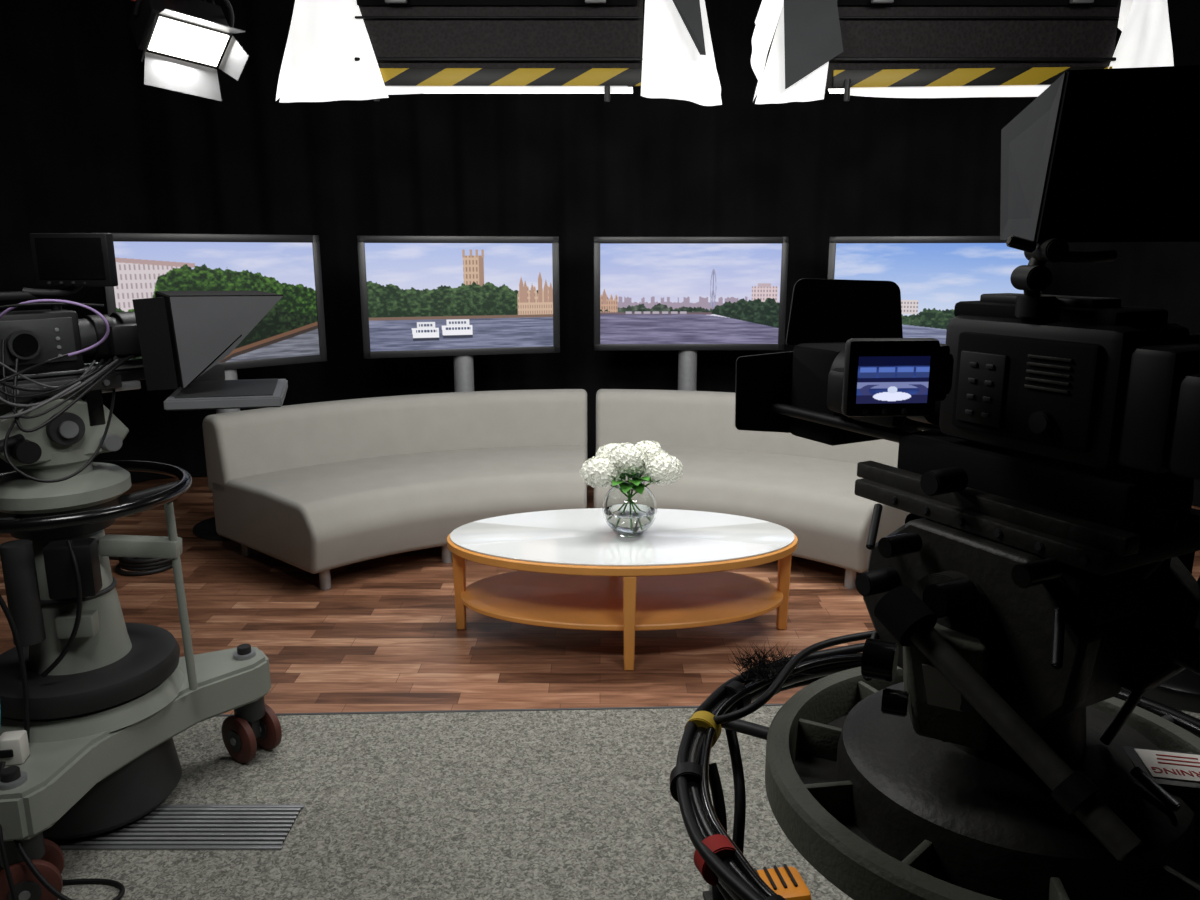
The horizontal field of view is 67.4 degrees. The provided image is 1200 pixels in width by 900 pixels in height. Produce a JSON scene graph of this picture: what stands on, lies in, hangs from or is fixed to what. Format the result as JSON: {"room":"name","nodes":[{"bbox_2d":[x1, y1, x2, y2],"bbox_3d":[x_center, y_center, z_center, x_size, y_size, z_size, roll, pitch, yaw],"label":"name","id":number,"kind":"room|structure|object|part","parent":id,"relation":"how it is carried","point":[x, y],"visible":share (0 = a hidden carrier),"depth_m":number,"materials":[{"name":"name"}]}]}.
{"room":"studio","nodes":[
{"label":"studio","id":0,"kind":"room"},
{"bbox_2d":[0,476,1199,713],"bbox_3d":[0.000,1.010,2.836,8.600,0.100,8.300,0,12,0],"label":"floor","id":1,"kind":"structure","parent":0,"point":[384,636],"depth_m":3.70,"materials":[{"name":"laminate"}]},
{"bbox_2d":[109,556,172,575],"bbox_3d":[-2.451,0.539,4.531,0.680,0.082,0.296,1,13,6],"label":"cable coil","id":2,"kind":"object","parent":1,"relation":"on","point":[137,566],"visible":0.52,"depth_m":4.39,"materials":[{"name":"rubber"}]},
{"bbox_2d":[102,233,326,539],"bbox_3d":[-2.078,-0.352,4.970,0.479,1.635,1.105,7,14,29],"label":"television","id":3,"kind":"object","parent":1,"relation":"on","point":[292,331],"visible":0.6,"depth_m":4.92,"materials":[{"name":"black"}]},
{"bbox_3d":[-2.438,-0.712,4.481,0.042,0.720,0.050,-11,17,-42],"label":"frame","id":4,"kind":"part","parent":3,"relation":"part of","materials":[{"name":"black plastic"}]},
{"bbox_3d":[-2.036,-1.124,4.774,1.143,0.042,0.050,-11,17,-42],"label":"frame","id":5,"kind":"part","parent":3,"relation":"part of","materials":[{"name":"black plastic"}]},
{"bbox_3d":[-2.036,-0.462,4.921,1.143,0.042,0.050,-11,17,-42],"label":"frame","id":6,"kind":"part","parent":3,"relation":"part of","materials":[{"name":"black plastic"}]},
{"bbox_3d":[-1.634,-0.874,5.215,0.042,0.720,0.050,-11,17,-42],"label":"frame","id":7,"kind":"part","parent":3,"relation":"part of","materials":[{"name":"black plastic"}]},
{"bbox_2d":[202,389,587,589],"bbox_3d":[-0.916,0.146,4.794,2.134,0.740,1.117,-6,14,-24],"label":"curved sofa","id":8,"kind":"object","parent":1,"relation":"on","point":[317,487],"visible":0.88,"depth_m":4.61,"materials":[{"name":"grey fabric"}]},
{"bbox_3d":[-1.842,0.491,4.688,0.052,0.112,0.052,0,12,0],"label":"leg","id":9,"kind":"part","parent":8,"relation":"part of","materials":[{"name":"metal"}]},
{"bbox_3d":[-1.291,0.595,4.220,0.052,0.112,0.052,0,12,0],"label":"leg","id":10,"kind":"part","parent":8,"relation":"part of","materials":[{"name":"metal"}]},
{"bbox_3d":[-1.062,-0.083,5.063,2.134,0.410,0.428,-6,14,-24],"label":"backrest","id":11,"kind":"part","parent":8,"relation":"part of","materials":[{"name":"grey fabric"}]},
{"bbox_3d":[-0.908,0.246,4.798,2.102,0.332,1.077,-6,14,-24],"label":"seat","id":12,"kind":"part","parent":8,"relation":"part of","materials":[{"name":"grey fabric"}]},
{"bbox_3d":[-0.780,0.515,4.578,0.052,0.112,0.052,0,12,0],"label":"leg","id":13,"kind":"part","parent":8,"relation":"part of","materials":[{"name":"metal"}]},
{"bbox_2d":[357,236,559,391],"bbox_3d":[-0.843,-0.503,5.657,1.176,1.634,0.480,0,12,0],"label":"television","id":14,"kind":"object","parent":1,"relation":"on","point":[459,297],"visible":0.98,"depth_m":5.49,"materials":[{"name":"black"}]},
{"bbox_3d":[-1.405,-0.906,5.356,0.042,0.720,0.050,-4,13,-15],"label":"frame","id":15,"kind":"part","parent":14,"relation":"part of","materials":[{"name":"black plastic"}]},
{"bbox_3d":[-0.843,-1.271,5.438,1.211,0.042,0.050,-4,13,-15],"label":"frame","id":16,"kind":"part","parent":14,"relation":"part of","materials":[{"name":"black plastic"}]},
{"bbox_3d":[-0.843,-0.609,5.585,1.211,0.042,0.050,-4,13,-15],"label":"frame","id":17,"kind":"part","parent":14,"relation":"part of","materials":[{"name":"black plastic"}]},
{"bbox_3d":[-0.281,-0.975,5.667,0.042,0.720,0.050,-4,13,-15],"label":"frame","id":18,"kind":"part","parent":14,"relation":"part of","materials":[{"name":"black plastic"}]},
{"bbox_2d":[0,0,1199,506],"bbox_3d":[0.000,-0.791,2.505,7.966,3.540,7.633,0,12,0],"label":"stage curtain","id":19,"kind":"object","parent":1,"relation":"on","point":[86,146],"visible":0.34,"depth_m":6.05,"materials":[{"name":"black fabric"}]},
{"bbox_2d":[447,508,797,670],"bbox_3d":[0.090,0.547,3.716,1.424,0.424,0.770,0,12,0],"label":"oval coffee table","id":20,"kind":"object","parent":1,"relation":"on","point":[577,572],"visible":0.95,"depth_m":3.59,"materials":[{"name":"brown wood"}]},
{"bbox_3d":[-0.582,0.564,3.741,0.050,0.380,0.050,0,12,0],"label":"leg","id":21,"kind":"part","parent":20,"relation":"part of","materials":[{"name":"brown wood"}]},
{"bbox_2d":[461,570,782,630],"bbox_3d":[0.090,0.597,3.728,1.330,0.024,0.690,0,12,0],"label":"shelf","id":22,"kind":"object","parent":20,"relation":"attached to","point":[578,602],"depth_m":3.64,"materials":[{"name":"brown wood"}]},
{"bbox_3d":[0.090,0.344,3.671,1.400,0.007,0.748,0,12,0],"label":"glass","id":23,"kind":"part","parent":20,"relation":"part of","materials":[{"name":"white glass"}]},
{"bbox_3d":[0.110,0.645,3.375,0.050,0.380,0.050,0,12,0],"label":"leg","id":24,"kind":"part","parent":20,"relation":"part of","materials":[{"name":"brown wood"}]},
{"bbox_2d":[580,440,682,536],"bbox_3d":[0.125,0.156,3.617,0.412,0.381,0.272,0,12,0],"label":"flower vase","id":25,"kind":"object","parent":20,"relation":"on","point":[629,507],"visible":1,"depth_m":3.55,"materials":[{"name":"clear glass"}]},
{"bbox_3d":[0.762,0.564,3.741,0.050,0.380,0.050,0,12,0],"label":"leg","id":26,"kind":"part","parent":20,"relation":"part of","materials":[{"name":"brown wood"}]},
{"bbox_2d":[58,703,1199,899],"bbox_3d":[0.000,1.345,1.069,8.500,0.011,4.605,0,12,0],"label":"carpet","id":27,"kind":"object","parent":1,"relation":"on","point":[550,803],"visible":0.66,"depth_m":2.54,"materials":[{"name":"grey carpet"}]},
{"bbox_2d":[0,233,287,899],"bbox_3d":[-1.416,0.256,2.320,1.169,1.584,1.026,0,12,0],"label":"camera","id":28,"kind":"object","parent":27,"relation":"on","point":[93,702],"visible":1,"depth_m":2.31,"materials":[{"name":"paint"}]},
{"bbox_2d":[0,749,13,757],"bbox_3d":[-1.420,0.726,2.153,0.030,0.020,0.010,-3,13,-12],"label":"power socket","id":29,"kind":"object","parent":28,"relation":"attached to","point":[4,753],"depth_m":2.15,"materials":[{"name":"black plastic"}]},
{"bbox_3d":[-1.404,0.004,2.201,0.045,0.056,0.056,10,16,39],"label":"drag knob","id":30,"kind":"part","parent":28,"relation":"part of","materials":[{"name":"black plastic"}]},
{"bbox_3d":[-1.456,-0.384,2.239,0.030,0.020,0.220,10,16,39],"label":"handle","id":31,"kind":"part","parent":28,"relation":"part of","materials":[{"name":"black plastic"}]},
{"bbox_3d":[-1.407,-0.268,2.224,0.012,0.110,0.200,10,16,39],"label":"panel","id":32,"kind":"part","parent":28,"relation":"part of","materials":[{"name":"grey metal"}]},
{"bbox_3d":[-1.377,-0.405,2.268,0.140,0.035,0.024,-2,13,-11],"label":"monitor arm","id":33,"kind":"part","parent":28,"relation":"part of","materials":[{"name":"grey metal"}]},
{"bbox_3d":[-1.398,-0.374,2.312,0.024,0.050,0.024,0,12,0],"label":"handle post","id":34,"kind":"part","parent":28,"relation":"part of","materials":[{"name":"black plastic"}]},
{"bbox_3d":[-1.365,-0.159,2.265,0.030,0.035,0.300,10,16,39],"label":"rail","id":35,"kind":"part","parent":28,"relation":"part of","materials":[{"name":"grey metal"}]},
{"bbox_3d":[-1.315,-0.476,2.234,0.175,0.100,0.004,1,13,6],"label":"viewfinder glass","id":36,"kind":"part","parent":28,"relation":"part of","materials":[{"name":"black glass"}]},
{"bbox_3d":[-1.430,-0.151,2.322,0.140,0.022,0.420,10,16,39],"label":"balance plate","id":37,"kind":"part","parent":28,"relation":"part of","materials":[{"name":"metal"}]},
{"bbox_3d":[-1.345,-0.235,2.471,0.016,0.016,0.560,10,16,39],"label":"rail","id":38,"kind":"part","parent":28,"relation":"part of","materials":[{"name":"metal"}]},
{"bbox_3d":[-1.417,-0.179,2.332,0.100,0.030,0.500,10,16,39],"label":"wedge plate","id":39,"kind":"part","parent":28,"relation":"part of","materials":[{"name":"black plastic"}]},
{"bbox_2d":[29,233,117,286],"bbox_3d":[-1.315,-0.475,2.251,0.205,0.130,0.030,1,13,6],"label":"monitor","id":40,"kind":"object","parent":28,"relation":"on","point":[59,259],"depth_m":2.23,"materials":[{"name":"black plastic"}]},
{"bbox_3d":[-1.284,-0.224,2.421,0.016,0.016,0.560,10,16,39],"label":"rail","id":41,"kind":"part","parent":28,"relation":"part of","materials":[{"name":"metal"}]},
{"bbox_3d":[-1.280,-0.020,2.356,0.035,0.044,0.044,10,16,39],"label":"drag knob","id":42,"kind":"part","parent":28,"relation":"part of","materials":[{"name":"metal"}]},
{"bbox_3d":[-1.230,0.259,2.413,0.202,0.063,0.050,-1,13,-5],"label":"trim box arm","id":43,"kind":"part","parent":28,"relation":"part of","materials":[{"name":"paint"}]},
{"bbox_3d":[-1.137,0.400,2.445,0.037,0.540,0.022,0,12,0],"label":"brake rod","id":44,"kind":"part","parent":28,"relation":"part of","materials":[{"name":"paint"}]},
{"bbox_2d":[132,291,282,390],"bbox_3d":[-1.056,-0.315,2.489,0.404,0.238,0.448,0,12,0],"label":"hood","id":45,"kind":"object","parent":28,"relation":"attached to","point":[181,338],"depth_m":2.34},
{"bbox_3d":[-1.045,-0.319,2.513,0.260,0.227,0.306,-8,15,-31],"label":"beamsplitter glass","id":46,"kind":"part","parent":28,"relation":"part of","materials":[{"name":"grey glass"}]},
{"bbox_2d":[164,379,287,410],"bbox_3d":[-1.020,-0.156,2.485,0.285,0.028,0.375,-4,13,-16],"label":"tray","id":47,"kind":"object","parent":28,"relation":"on","point":[202,394],"depth_m":2.36,"materials":[{"name":"silver metal"}]},
{"bbox_3d":[-1.022,-0.171,2.484,0.241,0.003,0.328,-4,13,-16],"label":"prompter screen glass","id":48,"kind":"part","parent":28,"relation":"part of","materials":[{"name":"grey glass"}]},
{"bbox_2d":[48,804,304,849],"bbox_3d":[-1.250,1.031,2.467,0.820,0.006,0.192,0,12,0],"label":"floor vent grille","id":49,"kind":"object","parent":27,"relation":"on","point":[167,826],"visible":0.78,"depth_m":2.44,"materials":[{"name":"metal"}]},
{"bbox_3d":[-1.250,1.051,2.379,0.820,0.006,0.012,0,12,0],"label":"frame","id":50,"kind":"part","parent":49,"relation":"part of","materials":[{"name":"metal"}]},
{"bbox_3d":[-1.250,1.012,2.555,0.820,0.006,0.012,0,12,0],"label":"frame","id":51,"kind":"part","parent":49,"relation":"part of","materials":[{"name":"metal"}]},
{"bbox_2d":[670,65,1199,899],"bbox_3d":[0.549,0.432,1.188,0.962,1.731,0.985,0,12,0],"label":"camera","id":52,"kind":"object","parent":27,"relation":"on","point":[985,740],"visible":1,"depth_m":0.96,"materials":[{"name":"paint"}]},
{"bbox_2d":[862,408,867,414],"bbox_3d":[0.270,-0.039,0.916,0.006,0.006,0.004,0,12,0],"label":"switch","id":53,"kind":"object","parent":52,"relation":"attached to","point":[864,410],"depth_m":0.92,"materials":[{"name":"plastic"}]},
{"bbox_3d":[0.336,0.255,1.113,0.010,0.046,0.054,6,14,24],"label":"lever","id":54,"kind":"part","parent":52,"relation":"part of","materials":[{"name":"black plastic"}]},
{"bbox_3d":[0.331,0.092,1.086,0.010,0.046,0.054,6,14,24],"label":"lever","id":55,"kind":"part","parent":52,"relation":"part of","materials":[{"name":"black plastic"}]},
{"bbox_3d":[0.335,0.159,1.085,0.048,0.028,0.028,-7,14,-27],"label":"knob","id":56,"kind":"part","parent":52,"relation":"part of","materials":[{"name":"black plastic"}]},
{"bbox_3d":[0.315,0.236,1.013,0.034,0.044,0.044,6,14,26],"label":"drag knob","id":57,"kind":"part","parent":52,"relation":"part of","materials":[{"name":"black plastic"}]},
{"bbox_2d":[841,338,939,416],"bbox_3d":[0.297,-0.074,0.921,0.096,0.080,0.024,0,12,0],"label":"monitor","id":58,"kind":"object","parent":52,"relation":"on","point":[883,377],"depth_m":0.91,"materials":[{"name":"black plastic"}]},
{"bbox_2d":[856,356,930,403],"bbox_3d":[0.297,-0.071,0.911,0.074,0.048,0.001,-1,13,-4],"label":"display","id":59,"kind":"object","parent":52,"relation":"on","point":[879,379],"depth_m":0.91,"materials":[{"name":"blue glass"}]},
{"bbox_3d":[0.328,0.280,0.999,0.027,0.028,0.028,5,13,21],"label":"drag knob","id":60,"kind":"part","parent":52,"relation":"part of","materials":[{"name":"black plastic"}]},
{"bbox_3d":[0.345,0.109,1.033,0.048,0.024,0.024,-7,14,-27],"label":"knob","id":61,"kind":"part","parent":52,"relation":"part of","materials":[{"name":"black plastic"}]},
{"bbox_2d":[901,408,907,414],"bbox_3d":[0.310,-0.039,0.916,0.006,0.006,0.004,0,12,0],"label":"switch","id":62,"kind":"object","parent":52,"relation":"attached to","point":[904,411],"depth_m":0.92,"materials":[{"name":"plastic"}]},
{"bbox_2d":[874,586,936,645],"bbox_3d":[0.325,0.177,0.959,0.048,0.062,0.060,-7,14,-29],"label":"knob","id":63,"kind":"object","parent":52,"relation":"attached to","point":[911,620],"depth_m":0.94,"materials":[{"name":"black plastic"}]},
{"bbox_3d":[0.465,-0.025,1.185,0.016,0.016,0.520,-7,14,-27],"label":"rail","id":64,"kind":"part","parent":52,"relation":"part of","materials":[{"name":"black metal"}]},
{"bbox_3d":[0.385,-0.016,1.144,0.257,0.016,0.465,0,12,0],"label":"rail","id":65,"kind":"part","parent":52,"relation":"part of","materials":[{"name":"black plastic"}]},
{"bbox_3d":[0.363,0.252,0.954,0.043,0.045,0.006,7,14,27],"label":"rating plate","id":66,"kind":"part","parent":52,"relation":"part of","materials":[{"name":"black metal"}]},
{"bbox_3d":[0.389,0.035,1.018,0.048,0.028,0.028,-7,14,-27],"label":"knob","id":67,"kind":"part","parent":52,"relation":"part of","materials":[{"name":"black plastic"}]},
{"bbox_3d":[0.378,0.159,0.970,0.048,0.036,0.036,-7,14,-27],"label":"knob","id":68,"kind":"part","parent":52,"relation":"part of","materials":[{"name":"black plastic"}]},
{"bbox_3d":[0.401,0.254,0.957,0.048,0.040,0.040,-7,14,-27],"label":"knob","id":69,"kind":"part","parent":52,"relation":"part of","materials":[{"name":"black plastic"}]},
{"bbox_3d":[0.429,0.058,1.022,0.025,0.020,0.360,-7,14,-27],"label":"plate rail","id":70,"kind":"part","parent":52,"relation":"part of","materials":[{"name":"metal"}]},
{"bbox_3d":[0.500,0.306,1.092,0.170,0.090,0.170,0,12,0],"label":"head post","id":71,"kind":"part","parent":52,"relation":"part of","materials":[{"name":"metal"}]},
{"bbox_3d":[0.433,-0.212,0.926,0.029,0.018,0.012,0,12,0],"label":"arm knob","id":72,"kind":"part","parent":52,"relation":"part of","materials":[{"name":"black plastic"}]},
{"bbox_3d":[0.491,0.071,1.058,0.190,0.022,0.340,-7,14,-27],"label":"balance plate","id":73,"kind":"part","parent":52,"relation":"part of","materials":[{"name":"metal"}]},
{"bbox_3d":[0.452,-0.066,0.966,0.012,0.110,0.170,-7,14,-27],"label":"door","id":74,"kind":"part","parent":52,"relation":"part of","materials":[{"name":"black plastic"}]},
{"bbox_3d":[0.438,0.123,0.901,0.048,0.024,0.024,-7,14,-27],"label":"knob","id":75,"kind":"part","parent":52,"relation":"part of","materials":[{"name":"black plastic"}]},
{"bbox_3d":[0.465,-0.153,0.960,0.040,0.023,0.040,0,12,0],"label":"arm","id":76,"kind":"part","parent":52,"relation":"part of","materials":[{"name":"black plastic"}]},
{"bbox_2d":[1024,384,1069,393],"bbox_3d":[0.463,-0.063,0.932,0.004,0.003,0.050,-7,14,-27],"label":"vent","id":77,"kind":"object","parent":52,"relation":"attached to","point":[1028,388],"depth_m":0.93,"materials":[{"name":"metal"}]},
{"bbox_2d":[1025,377,1070,385],"bbox_3d":[0.463,-0.071,0.930,0.004,0.003,0.050,-7,14,-27],"label":"vent","id":78,"kind":"object","parent":52,"relation":"attached to","point":[1029,381],"depth_m":0.93,"materials":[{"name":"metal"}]},
{"bbox_2d":[1026,369,1070,377],"bbox_3d":[0.463,-0.079,0.928,0.004,0.003,0.050,-7,14,-27],"label":"vent","id":79,"kind":"object","parent":52,"relation":"attached to","point":[1030,373],"depth_m":0.93,"materials":[{"name":"metal"}]},
{"bbox_2d":[1027,362,1071,369],"bbox_3d":[0.463,-0.087,0.927,0.004,0.003,0.050,-7,14,-27],"label":"vent","id":80,"kind":"object","parent":52,"relation":"attached to","point":[1030,365],"depth_m":0.93,"materials":[{"name":"metal"}]},
{"bbox_2d":[1028,354,1072,361],"bbox_3d":[0.463,-0.094,0.925,0.004,0.003,0.050,-7,14,-27],"label":"vent","id":81,"kind":"object","parent":52,"relation":"attached to","point":[1031,357],"depth_m":0.92,"materials":[{"name":"metal"}]},
{"bbox_3d":[0.495,-0.165,0.997,0.050,0.012,0.140,-7,14,-27],"label":"cheese plate","id":82,"kind":"part","parent":52,"relation":"part of","materials":[{"name":"black plastic"}]},
{"bbox_3d":[0.449,0.184,0.880,0.010,0.046,0.054,6,14,24],"label":"lever","id":83,"kind":"part","parent":52,"relation":"part of","materials":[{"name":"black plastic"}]},
{"bbox_2d":[1000,65,1199,295],"bbox_3d":[0.673,-0.284,1.000,0.454,0.252,0.226,0,12,0],"label":"monitor","id":84,"kind":"object","parent":52,"relation":"on","point":[1099,155],"depth_m":0.91,"materials":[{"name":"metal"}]},
{"bbox_3d":[0.552,0.044,1.086,0.025,0.020,0.360,-7,14,-27],"label":"plate rail","id":85,"kind":"part","parent":52,"relation":"part of","materials":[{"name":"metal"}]},
{"bbox_2d":[1173,628,1199,674],"bbox_3d":[0.650,0.220,0.969,0.044,0.052,0.051,-11,17,-41],"label":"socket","id":86,"kind":"object","parent":52,"relation":"attached to","point":[1186,641],"depth_m":0.97,"materials":[{"name":"black plastic"}]},
{"bbox_2d":[1122,669,1199,713],"bbox_3d":[1.700,0.767,2.680,0.620,0.430,0.620,0,12,0],"label":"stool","id":87,"kind":"object","parent":27,"relation":"on","point":[1181,692],"visible":0.06,"depth_m":2.40,"materials":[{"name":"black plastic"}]},
{"bbox_2d":[594,237,788,390],"bbox_3d":[0.580,-0.568,5.948,1.239,1.634,0.480,0,12,0],"label":"television","id":88,"kind":"object","parent":1,"relation":"on","point":[687,295],"visible":0.99,"depth_m":5.78,"materials":[{"name":"black"}]},
{"bbox_3d":[-0.019,-1.002,5.791,0.043,0.720,0.051,0,12,0],"label":"frame","id":89,"kind":"part","parent":88,"relation":"part of","materials":[{"name":"black plastic"}]},
{"bbox_3d":[0.580,-0.673,5.873,1.240,0.042,0.050,0,13,-1],"label":"frame","id":90,"kind":"part","parent":88,"relation":"part of","materials":[{"name":"black plastic"}]},
{"bbox_3d":[0.580,-1.335,5.727,1.240,0.042,0.050,0,13,-1],"label":"frame","id":91,"kind":"part","parent":88,"relation":"part of","materials":[{"name":"black plastic"}]},
{"bbox_3d":[1.179,-1.006,5.810,0.043,0.720,0.051,0,12,0],"label":"frame","id":92,"kind":"part","parent":88,"relation":"part of","materials":[{"name":"black plastic"}]},
{"bbox_2d":[594,389,922,588],"bbox_3d":[0.807,0.145,4.800,2.110,0.740,1.114,6,14,24],"label":"curved sofa","id":93,"kind":"object","parent":1,"relation":"on","point":[806,487],"visible":0.56,"depth_m":4.69,"materials":[{"name":"grey fabric"}]},
{"bbox_3d":[0.799,0.245,4.804,2.078,0.332,1.073,6,14,24],"label":"seat","id":94,"kind":"part","parent":93,"relation":"part of","materials":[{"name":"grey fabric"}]},
{"bbox_3d":[0.952,-0.084,5.070,2.110,0.410,0.423,6,14,24],"label":"backrest","id":95,"kind":"part","parent":93,"relation":"part of","materials":[{"name":"grey fabric"}]},
{"bbox_3d":[1.178,0.592,4.233,0.052,0.112,0.052,0,12,0],"label":"leg","id":96,"kind":"part","parent":93,"relation":"part of","materials":[{"name":"metal"}]},
{"bbox_2d":[827,236,1040,343],"bbox_3d":[2.030,-0.509,5.681,1.201,1.634,0.481,0,12,0],"label":"television","id":97,"kind":"object","parent":1,"relation":"on","point":[932,274],"visible":0.52,"depth_m":5.50,"materials":[{"name":"black"}]},
{"bbox_3d":[1.456,-0.981,5.696,0.042,0.720,0.050,4,13,16],"label":"frame","id":98,"kind":"part","parent":97,"relation":"part of","materials":[{"name":"black plastic"}]},
{"bbox_3d":[2.030,-1.276,5.462,1.238,0.042,0.050,4,13,16],"label":"frame","id":99,"kind":"part","parent":97,"relation":"part of","materials":[{"name":"black plastic"}]},
{"bbox_3d":[0.000,-2.602,2.035,8.600,0.100,8.300,0,13,0],"label":"ceiling","id":100,"kind":"structure","parent":0,"visible":0},
{"bbox_2d":[129,0,248,101],"bbox_3d":[-1.317,-1.890,2.695,0.372,1.578,0.310,12,17,42],"label":"light","id":101,"kind":"object","parent":100,"relation":"hanging from","point":[194,31],"visible":1,"depth_m":2.79,"materials":[{"name":"white metal"}]},
{"bbox_3d":[-1.352,-1.228,2.688,0.137,0.133,0.043,10,16,38],"label":"barn door","id":102,"kind":"part","parent":101,"relation":"part of","materials":[{"name":"black metal"}]},
{"bbox_3d":[-1.319,-1.175,2.835,0.018,0.121,0.239,12,17,42],"label":"barn door","id":103,"kind":"part","parent":101,"relation":"part of","materials":[{"name":"silver metal"}]},
{"bbox_3d":[-1.275,-1.264,2.792,0.095,0.103,0.217,12,17,42],"label":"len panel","id":104,"kind":"part","parent":101,"relation":"part of","materials":[{"name":"white glass"}]},
{"bbox_3d":[-1.206,-1.295,2.725,0.073,0.029,0.239,12,17,42],"label":"barn door","id":105,"kind":"part","parent":101,"relation":"part of","materials":[{"name":"silver metal"}]},
{"bbox_3d":[-1.174,-1.253,2.883,0.130,0.125,0.035,10,16,38],"label":"barn door","id":106,"kind":"part","parent":101,"relation":"part of","materials":[{"name":"silver metal"}]},
{"bbox_2d":[276,0,721,105],"bbox_3d":[-0.345,-2.007,3.189,1.546,1.562,0.704,0,12,0],"label":"light","id":107,"kind":"object","parent":100,"relation":"hanging from","point":[335,50],"visible":1,"depth_m":3.06,"materials":[{"name":"black plastic"}]},
{"bbox_2d":[641,0,721,105],"bbox_3d":[0.283,-1.545,3.276,0.288,0.622,0.535,0,12,0],"label":"diffuser","id":108,"kind":"object","parent":107,"relation":"attached to","point":[672,66],"depth_m":3.07,"materials":[{"name":"fabric"}]},
{"bbox_3d":[0.270,-1.458,2.995,0.171,0.270,0.015,1,13,7],"label":"barn door","id":109,"kind":"part","parent":107,"relation":"part of","materials":[{"name":"black metal"}]},
{"bbox_2d":[751,0,1173,103],"bbox_3d":[1.250,-2.008,3.189,1.446,1.559,0.704,0,12,0],"label":"light","id":110,"kind":"object","parent":100,"relation":"hanging from","point":[867,48],"visible":0.88,"depth_m":3.06,"materials":[{"name":"black plastic"}]},
{"bbox_2d":[751,0,828,103],"bbox_3d":[0.666,-1.545,3.270,0.278,0.619,0.547,0,12,0],"label":"diffuser","id":111,"kind":"object","parent":110,"relation":"attached to","point":[770,89],"depth_m":3.08,"materials":[{"name":"fabric"}]},
{"bbox_3d":[0.710,-1.403,3.003,0.210,0.380,0.024,0,12,0],"label":"barn door","id":112,"kind":"part","parent":110,"relation":"part of","materials":[{"name":"black metal"}]}
]}

